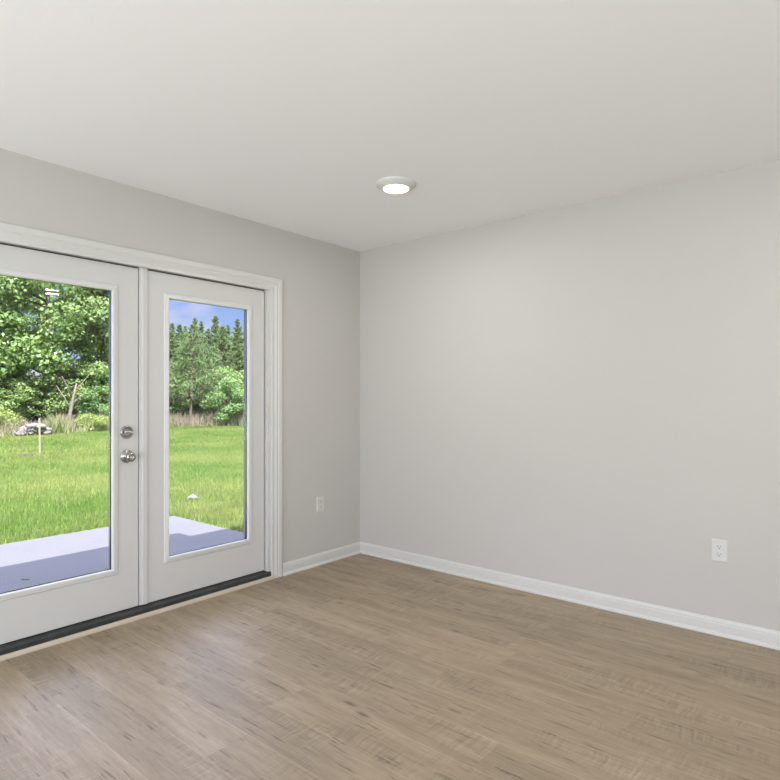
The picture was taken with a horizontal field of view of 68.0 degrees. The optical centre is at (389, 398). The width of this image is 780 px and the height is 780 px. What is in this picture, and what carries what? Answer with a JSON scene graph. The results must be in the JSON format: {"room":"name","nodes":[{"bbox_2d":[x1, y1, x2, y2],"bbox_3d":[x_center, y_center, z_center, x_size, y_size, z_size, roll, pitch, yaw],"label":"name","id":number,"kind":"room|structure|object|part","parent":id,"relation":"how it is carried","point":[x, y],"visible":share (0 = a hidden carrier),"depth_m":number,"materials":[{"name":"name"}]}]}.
{"room":"empty living room","nodes":[
{"label":"empty living room","id":0,"kind":"room"},
{"bbox_2d":[0,148,359,571],"bbox_3d":[-2.699,0.014,1.863,0.150,2.660,7.500,0,0,40],"label":"wall","id":1,"kind":"structure","parent":0,"point":[321,279],"depth_m":4.15,"materials":[{"name":"beige paint"}]},
{"bbox_2d":[0,244,137,645],"bbox_3d":[-1.715,0.222,2.967,0.122,1.936,0.872,0,0,40],"label":"door","id":2,"kind":"structure","parent":1,"relation":"in","point":[30,611],"depth_m":3.19,"materials":[{"name":"white paint"}]},
{"bbox_3d":[-1.752,0.172,3.002,0.020,1.613,0.642,0,0,40],"label":"glazing frame","id":3,"kind":"part","parent":2,"relation":"part of","materials":[{"name":"grey"}]},
{"bbox_3d":[-1.740,0.172,2.992,0.003,1.545,0.575,0,0,40],"label":"glass pane","id":4,"kind":"part","parent":2,"relation":"part of","materials":[{"name":"clear glass"}]},
{"bbox_3d":[-1.459,0.323,3.234,0.064,0.074,0.074,0,0,40],"label":"knob","id":5,"kind":"part","parent":2,"relation":"part of","materials":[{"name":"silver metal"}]},
{"bbox_2d":[0,571,270,655],"bbox_3d":[-1.486,1.232,3.358,0.204,0.084,1.831,0,0,40],"label":"threshold","id":6,"kind":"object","parent":1,"relation":"attached to","point":[73,629],"depth_m":3.21,"materials":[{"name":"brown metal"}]},
{"bbox_2d":[0,575,275,661],"bbox_3d":[-1.398,1.233,3.291,0.016,0.022,1.879,0,0,40],"label":"trim","id":7,"kind":"structure","parent":1,"relation":"attached to","point":[168,608],"depth_m":3.20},
{"bbox_2d":[0,222,281,577],"bbox_3d":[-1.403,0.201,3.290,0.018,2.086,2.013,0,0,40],"label":"trim","id":8,"kind":"structure","parent":1,"relation":"attached to","point":[9,233],"depth_m":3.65,"materials":[{"name":"white paint"}]},
{"bbox_2d":[138,267,263,606],"bbox_3d":[-1.170,0.217,3.667,0.066,1.944,0.887,0,0,40],"label":"door","id":9,"kind":"structure","parent":1,"relation":"in","point":[162,575],"depth_m":3.44,"materials":[{"name":"white paint"}]},
{"bbox_3d":[-1.138,0.172,3.670,0.020,1.605,0.634,0,0,40],"label":"glazing frame","id":10,"kind":"part","parent":9,"relation":"part of","materials":[{"name":"white"}]},
{"bbox_3d":[-1.173,0.172,3.699,0.020,1.613,0.642,0,0,40],"label":"glazing frame","id":11,"kind":"part","parent":9,"relation":"part of","materials":[{"name":"grey"}]},
{"bbox_3d":[-1.161,0.172,3.689,0.003,1.545,0.575,0,0,40],"label":"glass pane","id":12,"kind":"part","parent":9,"relation":"part of","materials":[{"name":"clear glass"}]},
{"bbox_2d":[317,496,323,511],"bbox_3d":[-0.522,0.792,4.358,0.008,0.117,0.077,0,0,40],"label":"wall outlet","id":13,"kind":"object","parent":1,"relation":"attached to","point":[320,500],"visible":1,"depth_m":4.35,"materials":[{"name":"white plastic"}]},
{"bbox_2d":[282,542,359,575],"bbox_3d":[-0.494,1.202,4.377,0.027,0.085,0.815,0,0,40],"label":"baseboard","id":14,"kind":"structure","parent":1,"relation":"attached to","point":[294,566],"depth_m":4.34,"materials":[{"name":"white paint"}]},
{"bbox_2d":[0,0,779,251],"bbox_3d":[-0.026,-1.256,-0.358,6.800,0.120,7.500,0,0,40],"label":"ceiling","id":15,"kind":"structure","parent":0,"point":[288,115],"depth_m":2.30,"materials":[{"name":"white paint"}]},
{"bbox_2d":[376,176,415,193],"bbox_3d":[0.033,-1.180,3.215,0.224,0.032,0.224,0,0,40],"label":"recessed light","id":16,"kind":"object","parent":15,"relation":"in","point":[393,184],"visible":1,"depth_m":3.16,"materials":[{"name":"white plastic"}]},
{"bbox_2d":[0,553,779,779],"bbox_3d":[-0.026,1.294,-0.358,6.800,0.100,7.500,0,0,40],"label":"floor","id":17,"kind":"structure","parent":0,"point":[359,666],"depth_m":2.46,"materials":[{"name":"brown wood"}]},
{"bbox_2d":[360,159,779,630],"bbox_3d":[2.419,0.014,2.584,7.100,2.660,0.150,0,0,40],"label":"wall","id":18,"kind":"structure","parent":0,"point":[585,395],"depth_m":3.49,"materials":[{"name":"beige paint"}]},
{"bbox_2d":[360,542,779,649],"bbox_3d":[2.362,1.202,2.516,6.800,0.085,0.027,0,0,40],"label":"baseboard","id":19,"kind":"structure","parent":18,"relation":"attached to","point":[759,636],"depth_m":3.46,"materials":[{"name":"white paint"}]},
{"bbox_2d":[711,538,727,562],"bbox_3d":[1.737,0.800,3.048,0.077,0.117,0.008,0,0,40],"label":"wall outlet","id":20,"kind":"object","parent":18,"relation":"attached to","point":[719,548],"visible":1,"depth_m":3.04,"materials":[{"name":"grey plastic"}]},
{"bbox_2d":[716,544,722,549],"bbox_3d":[1.735,0.780,3.046,0.034,0.027,0.003,0,0,40],"label":"receptacle","id":21,"kind":"object","parent":20,"relation":"attached to","point":[718,546],"depth_m":3.04,"materials":[{"name":"grey plastic"}]},
{"bbox_2d":[716,552,722,556],"bbox_3d":[1.735,0.820,3.046,0.034,0.027,0.003,0,0,40],"label":"receptacle","id":22,"kind":"object","parent":20,"relation":"attached to","point":[718,554],"depth_m":3.04,"materials":[{"name":"grey plastic"}]},
{"label":"outside","id":23,"kind":"structure","parent":0,"visible":0},
{"bbox_2d":[0,406,243,544],"bbox_3d":[-48.992,1.674,71.210,280.000,0.580,280.000,0,0,40],"label":"ground","id":24,"kind":"structure","parent":23,"point":[28,406],"depth_m":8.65,"materials":[{"name":"green plant"}]},
{"bbox_2d":[0,406,24,429],"bbox_3d":[-15.008,0.871,22.099,1.752,1.259,1.792,0,0,-45],"label":"shrub","id":25,"kind":"object","parent":24,"relation":"on","point":[4,415],"visible":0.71,"depth_m":22.12,"materials":[{"name":"green plant"}]},
{"bbox_2d":[0,275,34,377],"bbox_3d":[-20.748,-4.049,27.442,6.607,11.133,6.673,0,0,-33],"label":"leafy tree","id":26,"kind":"object","parent":24,"relation":"on","point":[11,288],"visible":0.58,"depth_m":27.40,"materials":[{"name":"green plant"}]},
{"bbox_2d":[0,377,43,422],"bbox_3d":[-18.329,0.191,27.205,3.564,2.586,3.366,0,0,40],"label":"shrub","id":27,"kind":"object","parent":24,"relation":"on","point":[18,405],"visible":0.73,"depth_m":27.15,"materials":[{"name":"green plant"}]},
{"bbox_2d":[0,377,62,423],"bbox_3d":[-18.103,0.191,28.926,4.570,2.586,4.281,0,0,-7],"label":"shrub","id":28,"kind":"object","parent":24,"relation":"on","point":[37,415],"visible":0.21,"depth_m":27.99,"materials":[{"name":"green plant"}]},
{"bbox_2d":[0,282,66,377],"bbox_3d":[-23.450,-3.203,35.770,6.780,9.504,6.556,0,0,23],"label":"leafy tree","id":29,"kind":"object","parent":24,"relation":"on","point":[40,315],"visible":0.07,"depth_m":35.41,"materials":[{"name":"green plant"}]},
{"bbox_2d":[38,418,40,454],"bbox_3d":[-8.530,0.989,14.074,0.031,1.050,0.030,-1,0,22],"label":"wooden stake","id":30,"kind":"object","parent":24,"relation":"on","point":[39,418],"visible":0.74,"depth_m":14.06,"materials":[{"name":"white wood"}]},
{"bbox_2d":[0,276,108,420],"bbox_3d":[-17.862,-4.013,30.200,7.977,11.182,7.712,0,0,17],"label":"leafy tree","id":31,"kind":"object","parent":24,"relation":"on","point":[29,351],"visible":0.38,"depth_m":27.71,"materials":[{"name":"green plant"}]},
{"bbox_2d":[30,361,108,421],"bbox_3d":[-15.710,-0.191,28.967,3.708,3.411,3.963,0,0,5],"label":"shrub","id":32,"kind":"object","parent":24,"relation":"on","point":[62,406],"visible":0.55,"depth_m":28.03,"materials":[{"name":"green plant"}]},
{"bbox_2d":[56,374,89,422],"bbox_3d":[-14.311,0.136,26.116,1.402,2.715,0.448,0,0,-25],"label":"bare sapling","id":33,"kind":"object","parent":24,"relation":"on","point":[75,388],"visible":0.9,"depth_m":26.09,"materials":[{"name":"brown plant"}]},
{"bbox_2d":[58,376,88,401],"bbox_3d":[-16.182,-0.049,30.438,4.318,3.107,4.079,0,0,-44],"label":"shrub","id":34,"kind":"object","parent":24,"relation":"on","point":[69,399],"visible":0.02,"depth_m":28.63,"materials":[{"name":"green plant"}]},
{"bbox_2d":[55,285,108,402],"bbox_3d":[-14.559,-3.555,29.932,4.853,10.121,4.805,0,0,5],"label":"leafy tree","id":35,"kind":"object","parent":24,"relation":"on","point":[97,305],"visible":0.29,"depth_m":28.57,"materials":[{"name":"green plant"}]},
{"bbox_2d":[71,413,108,431],"bbox_3d":[-12.518,1.025,24.360,1.607,0.881,1.574,0,0,-14],"label":"shrub","id":36,"kind":"object","parent":24,"relation":"on","point":[101,421],"visible":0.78,"depth_m":24.14,"materials":[{"name":"green plant"}]},
{"bbox_2d":[72,333,108,365],"bbox_3d":[-18.453,-2.172,37.412,4.325,7.287,4.368,0,0,27],"label":"leafy tree","id":37,"kind":"object","parent":24,"relation":"on","point":[87,359],"visible":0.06,"depth_m":35.77,"materials":[{"name":"green plant"}]},
{"bbox_2d":[72,374,108,401],"bbox_3d":[-14.021,-0.049,30.394,4.570,3.107,4.294,0,0,2],"label":"shrub","id":38,"kind":"object","parent":24,"relation":"on","point":[102,394],"visible":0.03,"depth_m":28.80,"materials":[{"name":"green plant"}]},
{"bbox_2d":[75,385,108,416],"bbox_3d":[-13.930,0.403,27.880,2.397,2.139,2.759,0,0,-25],"label":"shrub","id":39,"kind":"object","parent":24,"relation":"on","point":[90,404],"visible":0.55,"depth_m":27.51,"materials":[{"name":"green plant"}]},
{"bbox_2d":[0,516,243,592],"bbox_3d":[-3.107,1.514,3.782,2.930,0.300,5.330,0,0,40],"label":"patio slab","id":40,"kind":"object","parent":24,"relation":"on","point":[57,557],"visible":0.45,"depth_m":5.20,"materials":[{"name":"concrete"}]},
{"bbox_2d":[0,408,243,436],"bbox_3d":[-13.712,0.917,24.108,45.375,0.934,14.237,0,0,-38],"label":"dry weeds","id":41,"kind":"object","parent":24,"relation":"on","point":[184,420],"visible":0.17,"depth_m":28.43,"materials":[{"name":"beige plant"}]},
{"bbox_2d":[169,321,178,350],"bbox_3d":[-17.378,-2.357,45.903,4.028,7.657,3.569,0,0,24],"label":"pine tree","id":42,"kind":"object","parent":24,"relation":"on","point":[171,325],"visible":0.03,"depth_m":45.91,"materials":[{"name":"green plant"}]},
{"bbox_2d":[169,332,183,371],"bbox_3d":[-13.771,-1.374,35.969,3.394,5.645,3.070,0,0,1],"label":"pine tree","id":43,"kind":"object","parent":24,"relation":"on","point":[172,345],"visible":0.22,"depth_m":35.86,"materials":[{"name":"green plant"}]},
{"bbox_2d":[169,379,185,416],"bbox_3d":[-12.975,0.071,31.926,3.604,2.847,3.815,0,0,-17],"label":"shrub","id":44,"kind":"object","parent":24,"relation":"on","point":[170,385],"visible":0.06,"depth_m":31.35,"materials":[{"name":"green plant"}]},
{"bbox_2d":[170,324,195,365],"bbox_3d":[-14.513,-1.907,39.887,4.430,6.738,3.926,0,0,-20],"label":"pine tree","id":45,"kind":"object","parent":24,"relation":"on","point":[179,330],"visible":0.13,"depth_m":39.79,"materials":[{"name":"green plant"}]},
{"bbox_2d":[172,367,200,413],"bbox_3d":[-11.933,-0.169,33.765,4.570,3.368,4.316,0,0,-11],"label":"shrub","id":46,"kind":"object","parent":24,"relation":"on","point":[187,367],"visible":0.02,"depth_m":33.15,"materials":[{"name":"green plant"}]},
{"bbox_2d":[169,380,221,418],"bbox_3d":[-10.825,0.191,32.193,4.318,2.586,4.045,0,0,-36],"label":"shrub","id":47,"kind":"object","parent":24,"relation":"on","point":[181,406],"visible":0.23,"depth_m":31.45,"materials":[{"name":"green plant"}]},
{"bbox_2d":[186,316,204,358],"bbox_3d":[-15.972,-2.623,47.048,3.824,8.203,4.315,0,0,31],"label":"pine tree","id":48,"kind":"object","parent":24,"relation":"on","point":[194,318],"visible":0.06,"depth_m":46.85,"materials":[{"name":"green plant"}]},
{"bbox_2d":[169,324,228,417],"bbox_3d":[-10.283,-1.211,30.124,3.865,5.408,4.367,0,0,-6],"label":"pine tree","id":49,"kind":"object","parent":24,"relation":"on","point":[202,379],"visible":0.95,"depth_m":29.78,"materials":[{"name":"green plant"}]},
{"bbox_2d":[197,320,207,345],"bbox_3d":[-15.883,-2.597,48.862,3.545,8.149,3.919,0,0,-31],"label":"pine tree","id":50,"kind":"object","parent":24,"relation":"on","point":[201,322],"visible":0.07,"depth_m":48.96,"materials":[{"name":"green plant"}]},
{"bbox_2d":[194,328,223,371],"bbox_3d":[-11.610,-1.552,37.163,3.268,6.009,3.612,0,0,7],"label":"pine tree","id":51,"kind":"object","parent":24,"relation":"on","point":[210,341],"visible":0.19,"depth_m":36.90,"materials":[{"name":"green plant"}]},
{"bbox_2d":[202,314,230,354],"bbox_3d":[-13.803,-2.632,46.077,4.324,8.222,3.832,0,0,37],"label":"pine tree","id":52,"kind":"object","parent":24,"relation":"on","point":[215,328],"visible":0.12,"depth_m":45.87,"materials":[{"name":"green plant"}]},
{"bbox_2d":[194,366,242,416],"bbox_3d":[-9.521,-0.191,32.737,3.473,3.411,3.249,0,0,20],"label":"shrub","id":53,"kind":"object","parent":24,"relation":"on","point":[223,372],"visible":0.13,"depth_m":32.08,"materials":[{"name":"green plant"}]},
{"bbox_2d":[200,377,243,422],"bbox_3d":[-8.174,0.182,29.422,2.897,2.620,2.517,0,0,0],"label":"shrub","id":54,"kind":"object","parent":24,"relation":"on","point":[233,404],"visible":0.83,"depth_m":28.98,"materials":[{"name":"green plant"}]},
{"bbox_2d":[212,324,238,367],"bbox_3d":[-11.117,-1.730,38.015,3.718,6.373,4.184,0,0,-13],"label":"pine tree","id":55,"kind":"object","parent":24,"relation":"on","point":[221,340],"visible":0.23,"depth_m":37.84,"materials":[{"name":"green plant"}]},
{"bbox_2d":[225,325,231,346],"bbox_3d":[-14.207,-2.494,49.925,3.818,7.939,3.454,0,0,-25],"label":"pine tree","id":56,"kind":"object","parent":24,"relation":"on","point":[228,332],"visible":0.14,"depth_m":49.93,"materials":[{"name":"green plant"}]},
{"bbox_2d":[214,370,243,414],"bbox_3d":[-7.888,-0.069,32.399,3.708,3.147,3.963,0,0,1],"label":"shrub","id":57,"kind":"object","parent":24,"relation":"on","point":[241,376],"visible":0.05,"depth_m":31.96,"materials":[{"name":"green plant"}]},
{"bbox_2d":[218,332,243,375],"bbox_3d":[-9.391,-1.374,35.927,3.394,5.645,3.070,0,0,14],"label":"pine tree","id":58,"kind":"object","parent":24,"relation":"on","point":[237,364],"visible":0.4,"depth_m":35.73,"materials":[{"name":"green plant"}]},
{"bbox_2d":[227,319,243,353],"bbox_3d":[-12.065,-2.512,45.942,3.722,7.976,4.189,0,0,45],"label":"pine tree","id":59,"kind":"object","parent":24,"relation":"on","point":[237,325],"visible":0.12,"depth_m":45.82,"materials":[{"name":"green plant"}]},
{"bbox_3d":[-12.893,1.275,21.764,0.299,0.149,0.279,0,0,-10],"label":"rubble stone","id":60,"kind":"object","parent":24,"relation":"on","visible":0},
{"bbox_3d":[-13.138,1.205,21.768,0.291,0.158,0.261,0,0,-17],"label":"rubble stone","id":61,"kind":"object","parent":60,"relation":"on","visible":0},
{"bbox_2d":[35,424,45,429],"bbox_3d":[-13.087,1.034,21.666,0.353,0.234,0.392,0,0,-21],"label":"rubble stone","id":62,"kind":"object","parent":61,"relation":"on","point":[42,426],"visible":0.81,"depth_m":21.57,"materials":[{"name":"white stone"}]},
{"bbox_3d":[-13.349,1.255,21.482,0.197,0.146,0.183,0,0,-40],"label":"rubble stone","id":63,"kind":"object","parent":24,"relation":"on","visible":0},
{"bbox_2d":[27,424,34,428],"bbox_3d":[-13.318,1.013,21.437,0.274,0.197,0.278,0,0,-32],"label":"rubble stone","id":64,"kind":"object","parent":63,"relation":"on","point":[31,426],"visible":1,"depth_m":21.35,"materials":[{"name":"grey stone"}]}
]}

